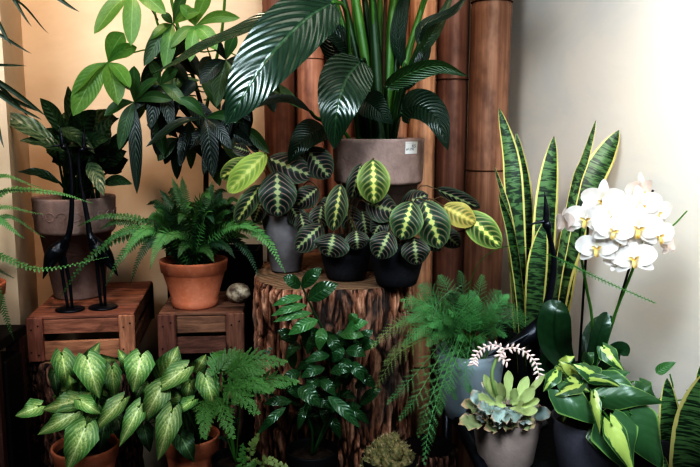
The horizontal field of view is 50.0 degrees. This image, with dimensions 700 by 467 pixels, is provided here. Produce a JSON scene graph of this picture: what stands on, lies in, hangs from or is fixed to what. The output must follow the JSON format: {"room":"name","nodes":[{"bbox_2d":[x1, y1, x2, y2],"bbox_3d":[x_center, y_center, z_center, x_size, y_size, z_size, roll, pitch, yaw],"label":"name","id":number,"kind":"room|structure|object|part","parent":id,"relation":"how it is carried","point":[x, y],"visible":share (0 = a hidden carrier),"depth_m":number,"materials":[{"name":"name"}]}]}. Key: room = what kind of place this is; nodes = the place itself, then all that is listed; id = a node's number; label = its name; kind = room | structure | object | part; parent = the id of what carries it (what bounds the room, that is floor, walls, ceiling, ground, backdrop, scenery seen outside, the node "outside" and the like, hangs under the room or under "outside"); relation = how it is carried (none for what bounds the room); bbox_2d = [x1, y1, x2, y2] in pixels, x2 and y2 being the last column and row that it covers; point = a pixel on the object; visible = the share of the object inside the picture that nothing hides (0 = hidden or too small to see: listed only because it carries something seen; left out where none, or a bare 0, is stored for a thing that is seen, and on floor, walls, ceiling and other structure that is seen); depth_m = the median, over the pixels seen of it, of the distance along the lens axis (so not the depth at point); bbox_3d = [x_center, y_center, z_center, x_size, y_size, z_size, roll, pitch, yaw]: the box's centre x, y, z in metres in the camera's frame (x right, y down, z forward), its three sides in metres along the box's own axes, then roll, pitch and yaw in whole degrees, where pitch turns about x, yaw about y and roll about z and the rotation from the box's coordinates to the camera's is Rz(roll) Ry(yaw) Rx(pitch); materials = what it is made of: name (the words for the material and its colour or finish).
{"room":"plant shop","nodes":[
{"label":"plant shop","id":0,"kind":"room"},
{"bbox_2d":[0,0,38,466],"bbox_3d":[-1.153,-0.604,1.737,0.895,2.700,0.490,0,8,0],"label":"wall","id":1,"kind":"structure","parent":0,"point":[20,296],"depth_m":1.64,"materials":[{"name":"beige paint"}]},
{"bbox_2d":[20,0,471,466],"bbox_3d":[-0.206,-0.649,2.053,1.294,2.700,0.080,-2,8,-12],"label":"wall","id":2,"kind":"structure","parent":0,"point":[55,59],"depth_m":1.98,"materials":[{"name":"beige paint"}]},
{"bbox_2d":[501,0,699,415],"bbox_3d":[0.721,-0.528,1.207,0.080,2.700,1.983,-2,8,-14],"label":"wall","id":3,"kind":"structure","parent":0,"point":[630,67],"depth_m":1.59,"materials":[{"name":"white paint"}]},
{"bbox_3d":[0.000,0.867,1.135,3.400,0.040,3.200,0,8,0],"label":"floor","id":4,"kind":"structure","parent":0,"visible":0},
{"bbox_2d":[0,325,31,466],"bbox_3d":[-0.735,0.492,1.506,0.153,0.597,0.140,0,8,0],"label":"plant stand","id":5,"kind":"object","parent":4,"relation":"on","point":[15,449],"visible":1,"depth_m":1.48,"materials":[{"name":"black wood"}]},
{"bbox_3d":[-0.678,0.509,1.458,0.030,0.576,0.020,0,8,0],"label":"leg","id":6,"kind":"part","parent":5,"relation":"part of","materials":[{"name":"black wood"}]},
{"bbox_2d":[0,174,107,340],"bbox_3d":[-0.663,0.029,1.443,0.348,0.335,0.184,0,8,0],"label":"potted fern","id":7,"kind":"object","parent":5,"relation":"on","point":[2,217],"visible":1,"depth_m":1.47,"materials":[{"name":"plant"}]},
{"bbox_2d":[0,278,5,311],"bbox_3d":[-0.736,0.146,1.456,0.132,0.100,0.132,0,8,0],"label":"pot","id":8,"kind":"object","parent":7,"relation":"on","point":[2,281],"depth_m":1.46,"materials":[{"name":"ceramic"}]},
{"bbox_2d":[0,0,78,146],"bbox_3d":[-0.629,0.176,1.300,0.385,1.281,0.160,-2,8,-11],"label":"dracaena","id":9,"kind":"object","parent":4,"relation":"on","point":[5,95],"visible":1,"depth_m":1.25,"materials":[{"name":"green plant"}]},
{"bbox_2d":[27,338,143,466],"bbox_3d":[-0.598,0.509,1.722,0.258,0.502,0.230,0,8,0],"label":"log","id":10,"kind":"object","parent":4,"relation":"on","point":[130,454],"visible":0.3,"depth_m":1.63,"materials":[{"name":"brown wood"}]},
{"bbox_2d":[26,281,154,361],"bbox_3d":[-0.597,0.199,1.770,0.223,0.100,0.348,-1,8,-8],"label":"wooden crate","id":11,"kind":"object","parent":10,"relation":"on","point":[135,300],"visible":0.8,"depth_m":1.61,"materials":[{"name":"brown wood"}]},
{"bbox_2d":[43,125,84,312],"bbox_3d":[-0.621,-0.032,1.612,0.081,0.402,0.060,0,8,0],"label":"bird figurine","id":12,"kind":"object","parent":11,"relation":"on","point":[56,252],"visible":0.98,"depth_m":1.61,"materials":[{"name":"black metal"}]},
{"bbox_3d":[-0.625,0.098,1.629,0.024,0.134,0.015,3,9,22],"label":"leg","id":13,"kind":"part","parent":12,"relation":"part of","materials":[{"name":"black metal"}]},
{"bbox_3d":[-0.619,0.096,1.633,0.026,0.135,0.015,-3,9,-22],"label":"leg","id":14,"kind":"part","parent":12,"relation":"part of","materials":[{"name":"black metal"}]},
{"bbox_3d":[-0.612,0.165,1.640,0.063,0.005,0.060,-1,8,-4],"label":"plate","id":15,"kind":"part","parent":12,"relation":"part of","materials":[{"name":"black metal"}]},
{"bbox_2d":[10,87,131,299],"bbox_3d":[-0.611,-0.090,1.722,0.286,0.486,0.241,0,8,0],"label":"potted aglaonema","id":16,"kind":"object","parent":11,"relation":"on","point":[51,223],"visible":0.8,"depth_m":1.68,"materials":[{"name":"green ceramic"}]},
{"bbox_2d":[31,193,115,299],"bbox_3d":[-0.644,0.029,1.767,0.186,0.236,0.186,0,8,0],"label":"pot","id":17,"kind":"object","parent":16,"relation":"on","point":[51,223],"depth_m":1.70,"materials":[{"name":"beige ceramic"}]},
{"bbox_3d":[-0.597,-0.154,1.732,0.016,0.147,0.028,-6,10,-35],"label":"stem","id":18,"kind":"part","parent":16,"relation":"part of","materials":[{"name":"green plant"}]},
{"bbox_3d":[-0.583,-0.154,1.732,0.013,0.147,0.029,-7,11,-40],"label":"stem","id":19,"kind":"part","parent":16,"relation":"part of","materials":[{"name":"green plant"}]},
{"bbox_2d":[77,127,117,310],"bbox_3d":[-0.546,-0.031,1.632,0.062,0.395,0.061,7,11,41],"label":"bird figurine","id":20,"kind":"object","parent":11,"relation":"on","point":[93,241],"visible":0.95,"depth_m":1.63,"materials":[{"name":"black metal"}]},
{"bbox_3d":[-0.555,0.094,1.650,0.015,0.135,0.015,-3,9,-22],"label":"leg","id":21,"kind":"part","parent":20,"relation":"part of","materials":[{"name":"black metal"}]},
{"bbox_3d":[-0.549,0.093,1.651,0.020,0.136,0.015,-3,9,-22],"label":"leg","id":22,"kind":"part","parent":20,"relation":"part of","materials":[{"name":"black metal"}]},
{"bbox_3d":[-0.546,0.162,1.660,0.063,0.005,0.060,-1,8,-4],"label":"plate","id":23,"kind":"part","parent":20,"relation":"part of","materials":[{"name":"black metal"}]},
{"bbox_2d":[71,0,301,446],"bbox_3d":[-0.349,0.071,1.793,0.476,1.348,0.376,0,8,0],"label":"tree","id":24,"kind":"object","parent":4,"relation":"on","point":[155,94],"visible":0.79,"depth_m":1.63,"materials":[{"name":"green plant"}]},
{"bbox_3d":[-0.345,0.377,1.974,0.230,0.690,0.105,0,8,0],"label":"planter","id":25,"kind":"part","parent":24,"relation":"part of","materials":[{"name":"black plastic"}]},
{"bbox_2d":[181,334,246,450],"bbox_3d":[-0.319,0.500,1.778,0.159,0.503,0.166,0,8,0],"label":"log","id":26,"kind":"object","parent":4,"relation":"on","point":[242,437],"visible":0.11,"depth_m":1.71,"materials":[{"name":"brown wood"}]},
{"bbox_2d":[157,291,249,357],"bbox_3d":[-0.331,0.204,1.732,0.187,0.100,0.223,-1,8,-5],"label":"wooden crate","id":27,"kind":"object","parent":26,"relation":"on","point":[232,318],"visible":0.75,"depth_m":1.63,"materials":[{"name":"brown wood"}]},
{"bbox_2d":[57,177,285,309],"bbox_3d":[-0.369,0.018,1.666,0.495,0.288,0.260,1,8,4],"label":"fern","id":28,"kind":"object","parent":27,"relation":"on","point":[193,275],"visible":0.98,"depth_m":1.62,"materials":[{"name":"plant"}]},
{"bbox_2d":[159,254,227,309],"bbox_3d":[-0.348,0.109,1.678,0.151,0.105,0.151,0,8,0],"label":"pot","id":29,"kind":"object","parent":28,"relation":"on","point":[193,282],"depth_m":1.63,"materials":[{"name":"ceramic"}]},
{"bbox_2d":[226,283,251,302],"bbox_3d":[-0.253,0.135,1.707,0.057,0.046,0.049,0,8,0],"label":"stone","id":30,"kind":"object","parent":27,"relation":"on","point":[236,292],"visible":1,"depth_m":1.69,"materials":[{"name":"beige stone"}]},
{"bbox_2d":[262,0,297,261],"bbox_3d":[-0.185,-0.461,1.974,0.096,2.350,0.089,0,8,0],"label":"bamboo pole","id":31,"kind":"object","parent":4,"relation":"on","point":[280,124],"visible":0.16,"depth_m":1.96,"materials":[{"name":"brown wood"}]},
{"bbox_2d":[297,46,324,253],"bbox_3d":[-0.103,-0.457,1.945,0.074,2.350,0.071,0,8,0],"label":"bamboo pole","id":32,"kind":"object","parent":4,"relation":"on","point":[308,72],"visible":0.17,"depth_m":1.93,"materials":[{"name":"brown wood"}]},
{"bbox_2d":[252,252,413,466],"bbox_3d":[-0.037,0.414,1.738,0.371,0.684,0.470,0,8,0],"label":"tree stump","id":33,"kind":"object","parent":4,"relation":"on","point":[376,304],"visible":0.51,"depth_m":1.52,"materials":[{"name":"brown wood"}]},
{"bbox_2d":[220,143,333,272],"bbox_3d":[-0.152,-0.053,1.600,0.237,0.281,0.184,0,8,0],"label":"plant","id":34,"kind":"object","parent":33,"relation":"on","point":[276,202],"visible":0.94,"depth_m":1.56,"materials":[{"name":"green plant"}]},
{"bbox_3d":[-0.141,0.018,1.649,0.106,0.126,0.106,0,8,0],"label":"pot","id":35,"kind":"part","parent":34,"relation":"part of","materials":[{"name":"grey ceramic"}]},
{"bbox_2d":[151,0,466,269],"bbox_3d":[-0.038,-0.287,1.506,0.613,0.772,0.397,-5,9,-30],"label":"peace lily","id":36,"kind":"object","parent":33,"relation":"on","point":[362,79],"visible":0.94,"depth_m":1.54,"materials":[{"name":"green plant"}]},
{"bbox_2d":[333,138,424,269],"bbox_3d":[0.064,-0.071,1.702,0.207,0.288,0.207,0,8,0],"label":"pot","id":37,"kind":"object","parent":36,"relation":"on","point":[403,158],"depth_m":1.61,"materials":[{"name":"grey"}]},
{"bbox_2d":[309,158,396,280],"bbox_3d":[0.006,-0.030,1.542,0.184,0.253,0.162,0,8,0],"label":"plant","id":38,"kind":"object","parent":33,"relation":"on","point":[346,256],"visible":0.98,"depth_m":1.51,"materials":[{"name":"green plant"}]},
{"bbox_3d":[-0.009,0.050,1.568,0.106,0.086,0.106,0,8,0],"label":"pot","id":39,"kind":"part","parent":38,"relation":"part of","materials":[{"name":"black ceramic"}]},
{"bbox_2d":[369,185,502,287],"bbox_3d":[0.145,0.005,1.494,0.269,0.197,0.166,-3,9,-20],"label":"plant","id":40,"kind":"object","parent":33,"relation":"on","point":[397,257],"visible":0.99,"depth_m":1.44,"materials":[{"name":"green plant"}]},
{"bbox_3d":[0.094,0.058,1.506,0.106,0.088,0.106,0,8,0],"label":"pot","id":41,"kind":"part","parent":40,"relation":"part of","materials":[{"name":"black ceramic"}]},
{"bbox_2d":[325,0,353,233],"bbox_3d":[-0.027,-0.463,1.984,0.079,2.350,0.079,0,8,0],"label":"bamboo pole","id":42,"kind":"object","parent":4,"relation":"on","point":[330,183],"visible":0.08,"depth_m":2.00,"materials":[{"name":"brown wood"}]},
{"bbox_2d":[386,0,409,137],"bbox_3d":[0.127,-0.463,1.984,0.073,2.350,0.073,0,8,0],"label":"bamboo pole","id":43,"kind":"object","parent":4,"relation":"on","point":[403,127],"visible":0.02,"depth_m":1.98,"materials":[{"name":"brown wood"}]},
{"bbox_2d":[408,0,436,436],"bbox_3d":[0.189,-0.457,1.945,0.075,2.350,0.072,0,8,0],"label":"bamboo pole","id":44,"kind":"object","parent":4,"relation":"on","point":[416,128],"visible":0.34,"depth_m":1.99,"materials":[{"name":"brown wood"}]},
{"bbox_2d":[403,433,457,466],"bbox_3d":[0.149,0.598,1.460,0.118,0.399,0.123,0,8,0],"label":"log","id":45,"kind":"object","parent":4,"relation":"on","point":[443,453],"visible":0.63,"depth_m":1.41,"materials":[{"name":"black wood"}]},
{"bbox_2d":[430,0,469,464],"bbox_3d":[0.271,-0.461,1.974,0.092,2.350,0.086,0,8,0],"label":"bamboo pole","id":46,"kind":"object","parent":4,"relation":"on","point":[453,41],"visible":0.46,"depth_m":1.97,"materials":[{"name":"brown wood"}]},
{"bbox_2d":[457,0,512,466],"bbox_3d":[0.359,-0.454,1.925,0.122,2.350,0.106,0,8,0],"label":"bamboo pole","id":47,"kind":"object","parent":4,"relation":"on","point":[491,20],"visible":0.47,"depth_m":1.91,"materials":[{"name":"brown wood"}]},
{"bbox_2d":[430,367,558,466],"bbox_3d":[0.405,0.572,1.451,0.447,0.454,0.607,0,8,0],"label":"tray table","id":48,"kind":"object","parent":4,"relation":"on","point":[545,454],"visible":0.21,"depth_m":1.35,"materials":[{"name":"black metal"}]},
{"bbox_3d":[0.219,0.551,1.711,0.024,0.421,0.024,0,8,0],"label":"leg","id":49,"kind":"part","parent":48,"relation":"part of","materials":[{"name":"black metal"}]},
{"bbox_2d":[458,341,550,466],"bbox_3d":[0.247,0.274,1.237,0.158,0.224,0.158,0,8,0],"label":"potted echeveria","id":50,"kind":"object","parent":48,"relation":"on","point":[506,422],"visible":1,"depth_m":1.20,"materials":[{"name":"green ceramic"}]},
{"bbox_2d":[474,397,541,466],"bbox_3d":[0.263,0.337,1.261,0.122,0.093,0.122,0,8,0],"label":"pot","id":51,"kind":"object","parent":50,"relation":"on","point":[516,447],"depth_m":1.21,"materials":[{"name":"grey ceramic"}]},
{"bbox_2d":[370,246,655,465],"bbox_3d":[0.287,0.197,1.387,0.464,0.371,0.318,2,8,13],"label":"fern","id":52,"kind":"object","parent":48,"relation":"on","point":[457,379],"visible":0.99,"depth_m":1.39,"materials":[{"name":"green plant"}]},
{"bbox_3d":[0.175,0.186,1.398,0.058,0.192,0.076,0,8,0],"label":"thin stem","id":53,"kind":"part","parent":52,"relation":"part of","materials":[{"name":"green plant"}]},
{"bbox_2d":[456,370,483,410],"bbox_3d":[0.232,0.308,1.454,0.100,0.085,0.100,0,8,0],"label":"pot","id":54,"kind":"object","parent":52,"relation":"on","point":[477,375],"depth_m":1.41,"materials":[{"name":"grey ceramic"}]},
{"bbox_2d":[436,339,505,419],"bbox_3d":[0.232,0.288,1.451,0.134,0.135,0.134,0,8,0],"label":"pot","id":55,"kind":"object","parent":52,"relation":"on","point":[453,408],"depth_m":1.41,"materials":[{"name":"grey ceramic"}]},
{"bbox_2d":[488,191,556,428],"bbox_3d":[0.322,0.145,1.356,0.090,0.445,0.155,5,10,33],"label":"bird figurine","id":56,"kind":"object","parent":48,"relation":"on","point":[528,335],"visible":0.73,"depth_m":1.33,"materials":[{"name":"black metal"}]},
{"bbox_3d":[0.330,0.262,1.377,0.019,0.202,0.070,0,8,0],"label":"leg","id":57,"kind":"part","parent":56,"relation":"part of","materials":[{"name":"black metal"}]},
{"bbox_3d":[0.341,0.261,1.380,0.019,0.202,0.075,2,8,13],"label":"leg","id":58,"kind":"part","parent":56,"relation":"part of","materials":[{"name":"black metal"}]},
{"bbox_3d":[0.338,0.357,1.425,0.075,0.005,0.072,1,8,4],"label":"plate","id":59,"kind":"part","parent":56,"relation":"part of","materials":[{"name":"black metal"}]},
{"bbox_2d":[494,108,619,391],"bbox_3d":[0.435,0.036,1.587,0.284,0.596,0.154,0,8,0],"label":"potted snake plant","id":60,"kind":"object","parent":48,"relation":"on","point":[529,269],"visible":0.69,"depth_m":1.57,"materials":[{"name":"green plant"}]},
{"bbox_3d":[0.385,0.265,1.629,0.136,0.130,0.136,0,8,0],"label":"pot","id":61,"kind":"part","parent":60,"relation":"part of","materials":[{"name":"black ceramic"}]},
{"bbox_2d":[529,172,687,389],"bbox_3d":[0.444,0.132,1.318,0.218,0.481,0.219,-3,9,-21],"label":"potted orchid","id":62,"kind":"object","parent":48,"relation":"on","point":[620,223],"visible":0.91,"depth_m":1.25,"materials":[{"name":"plant"}]},
{"bbox_3d":[0.365,-0.021,1.268,0.006,0.044,0.044,-3,9,-19],"label":"flower","id":63,"kind":"part","parent":62,"relation":"part of","materials":[{"name":"white plant"}]},
{"bbox_3d":[0.394,-0.031,1.250,0.058,0.053,0.012,4,9,25],"label":"flower","id":64,"kind":"part","parent":62,"relation":"part of","materials":[{"name":"white plant"}]},
{"bbox_3d":[0.431,0.103,1.312,0.068,0.347,0.093,-3,9,-17],"label":"flower stem","id":65,"kind":"part","parent":62,"relation":"part of","materials":[{"name":"green plant"}]},
{"bbox_3d":[0.408,0.018,1.232,0.056,0.053,0.017,4,9,23],"label":"flower","id":66,"kind":"part","parent":62,"relation":"part of","materials":[{"name":"white plant"}]},
{"bbox_3d":[0.431,-0.033,1.238,0.059,0.059,0.008,2,8,14],"label":"flower","id":67,"kind":"part","parent":62,"relation":"part of","materials":[{"name":"white plant"}]},
{"bbox_3d":[0.427,-0.064,1.264,0.059,0.054,0.010,3,9,19],"label":"flower","id":68,"kind":"part","parent":62,"relation":"part of","materials":[{"name":"white plant"}]},
{"bbox_3d":[0.422,-0.008,1.212,0.051,0.052,0.016,0,8,0],"label":"flower","id":69,"kind":"part","parent":62,"relation":"part of","materials":[{"name":"white plant"}]},
{"bbox_3d":[0.463,0.037,1.219,0.055,0.055,0.027,0,8,0],"label":"flower","id":70,"kind":"part","parent":62,"relation":"part of","materials":[{"name":"white plant"}]},
{"bbox_3d":[0.488,-0.079,1.272,0.054,0.049,0.011,-5,9,-29],"label":"flower","id":71,"kind":"part","parent":62,"relation":"part of","materials":[{"name":"white plant"}]},
{"bbox_3d":[0.468,-0.016,1.222,0.064,0.061,0.014,2,9,16],"label":"flower","id":72,"kind":"part","parent":62,"relation":"part of","materials":[{"name":"white plant"}]},
{"bbox_3d":[0.485,-0.051,1.245,0.057,0.057,0.007,2,8,14],"label":"flower","id":73,"kind":"part","parent":62,"relation":"part of","materials":[{"name":"white plant"}]},
{"bbox_3d":[0.509,0.112,1.325,0.141,0.333,0.022,7,11,39],"label":"flower stem","id":74,"kind":"part","parent":62,"relation":"part of","materials":[{"name":"green plant"}]},
{"bbox_3d":[0.513,0.000,1.248,0.051,0.051,0.012,0,8,0],"label":"flower","id":75,"kind":"part","parent":62,"relation":"part of","materials":[{"name":"white plant"}]},
{"bbox_3d":[0.540,0.017,1.277,0.036,0.032,0.013,-6,10,-36],"label":"flower","id":76,"kind":"part","parent":62,"relation":"part of","materials":[{"name":"white plant"}]},
{"bbox_2d":[543,342,686,466],"bbox_3d":[0.425,0.289,1.182,0.223,0.209,0.164,3,9,23],"label":"philodendron","id":77,"kind":"object","parent":48,"relation":"on","point":[602,425],"visible":0.99,"depth_m":1.14,"materials":[{"name":"plant"}]},
{"bbox_2d":[551,409,619,466],"bbox_3d":[0.391,0.343,1.226,0.124,0.090,0.124,0,8,0],"label":"pot","id":78,"kind":"object","parent":77,"relation":"on","point":[574,447],"depth_m":1.19,"materials":[{"name":"ceramic"}]},
{"bbox_2d":[634,367,699,466],"bbox_3d":[0.529,0.291,1.155,0.144,0.234,0.173,-2,9,-15],"label":"potted snake plant","id":79,"kind":"object","parent":48,"relation":"on","point":[679,424],"visible":0.83,"depth_m":1.11,"materials":[{"name":"green plant"}]},
{"bbox_3d":[0.500,0.350,1.192,0.104,0.085,0.104,0,8,0],"label":"pot","id":80,"kind":"part","parent":79,"relation":"part of","materials":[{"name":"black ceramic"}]},
{"bbox_3d":[-0.262,0.658,1.393,0.700,0.300,0.250,0,8,0],"label":"bench","id":81,"kind":"object","parent":4,"relation":"on","visible":0},
{"bbox_2d":[15,342,130,466],"bbox_3d":[-0.501,0.351,1.398,0.222,0.306,0.203,0,8,0],"label":"plant","id":82,"kind":"object","parent":81,"relation":"on","point":[89,409],"visible":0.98,"depth_m":1.35,"materials":[{"name":"green plant"}]},
{"bbox_3d":[-0.499,0.449,1.424,0.124,0.104,0.124,0,8,0],"label":"pot","id":83,"kind":"part","parent":82,"relation":"part of","materials":[{"name":"ceramic"}]},
{"bbox_2d":[119,346,219,466],"bbox_3d":[-0.332,0.350,1.400,0.199,0.306,0.200,0,8,0],"label":"plant","id":84,"kind":"object","parent":81,"relation":"on","point":[181,443],"visible":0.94,"depth_m":1.34,"materials":[{"name":"green plant"}]},
{"bbox_3d":[-0.299,0.439,1.422,0.106,0.124,0.106,0,8,0],"label":"pot","id":85,"kind":"part","parent":84,"relation":"part of","materials":[{"name":"ceramic"}]},
{"bbox_2d":[192,346,299,466],"bbox_3d":[-0.181,0.357,1.334,0.182,0.312,0.192,0,8,0],"label":"fern","id":86,"kind":"object","parent":81,"relation":"on","point":[226,457],"visible":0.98,"depth_m":1.32,"materials":[{"name":"green plant"}]},
{"bbox_3d":[-0.225,0.341,1.353,0.035,0.168,0.022,0,8,0],"label":"stem","id":87,"kind":"part","parent":86,"relation":"part of","materials":[{"name":"green plant"}]},
{"bbox_3d":[-0.223,0.336,1.352,0.031,0.179,0.022,0,8,0],"label":"stem","id":88,"kind":"part","parent":86,"relation":"part of","materials":[{"name":"green plant"}]},
{"bbox_3d":[-0.234,0.357,1.359,0.054,0.135,0.011,-3,9,-22],"label":"stem","id":89,"kind":"part","parent":86,"relation":"part of","materials":[{"name":"green plant"}]},
{"bbox_3d":[-0.222,0.346,1.356,0.032,0.157,0.010,-7,11,-41],"label":"stem","id":90,"kind":"part","parent":86,"relation":"part of","materials":[{"name":"green plant"}]},
{"bbox_3d":[-0.218,0.334,1.351,0.020,0.183,0.022,0,8,0],"label":"stem","id":91,"kind":"part","parent":86,"relation":"part of","materials":[{"name":"green plant"}]},
{"bbox_2d":[211,446,260,466],"bbox_3d":[-0.208,0.457,1.379,0.090,0.100,0.090,0,8,0],"label":"pot","id":92,"kind":"object","parent":86,"relation":"on","point":[226,457],"depth_m":1.39,"materials":[{"name":"black plastic"}]},
{"bbox_3d":[-0.200,0.352,1.356,0.008,0.146,0.026,-5,10,-32],"label":"stem","id":93,"kind":"part","parent":86,"relation":"part of","materials":[{"name":"green plant"}]},
{"bbox_2d":[236,433,287,466],"bbox_3d":[-0.139,0.421,1.263,0.098,0.206,0.070,0,8,0],"label":"fern","id":94,"kind":"object","parent":81,"relation":"on","point":[255,439],"visible":1,"depth_m":1.23,"materials":[{"name":"green plant"}]},
{"bbox_2d":[258,268,380,466],"bbox_3d":[-0.052,0.281,1.380,0.235,0.450,0.173,0,8,0],"label":"potted plant","id":95,"kind":"object","parent":81,"relation":"on","point":[339,348],"visible":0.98,"depth_m":1.36,"materials":[{"name":"green plant"}]},
{"bbox_3d":[-0.071,0.356,1.388,0.027,0.130,0.030,0,8,0],"label":"stem","id":96,"kind":"part","parent":95,"relation":"part of","materials":[{"name":"green plant"}]},
{"bbox_2d":[285,438,338,466],"bbox_3d":[-0.071,0.452,1.414,0.100,0.100,0.100,0,8,0],"label":"pot","id":97,"kind":"object","parent":95,"relation":"on","point":[323,452],"depth_m":1.41,"materials":[{"name":"black plastic"}]},
{"bbox_3d":[-0.061,0.254,1.393,0.064,0.332,0.020,0,8,-3],"label":"stem","id":98,"kind":"part","parent":95,"relation":"part of","materials":[{"name":"green plant"}]},
{"bbox_3d":[-0.036,0.294,1.408,0.083,0.248,0.013,-3,9,-19],"label":"stem","id":99,"kind":"part","parent":95,"relation":"part of","materials":[{"name":"green plant"}]},
{"bbox_2d":[360,430,417,466],"bbox_3d":[0.069,0.430,1.309,0.105,0.175,0.105,1,8,7],"label":"moss","id":100,"kind":"object","parent":81,"relation":"on","point":[388,450],"visible":1,"depth_m":1.28,"materials":[{"name":"green plant"}]},
{"bbox_2d":[361,449,417,466],"bbox_3d":[0.068,0.452,1.313,0.100,0.130,0.100,0,8,0],"label":"pot","id":101,"kind":"object","parent":100,"relation":"on","point":[409,459],"depth_m":1.27,"materials":[{"name":"black plastic"}]}
]}

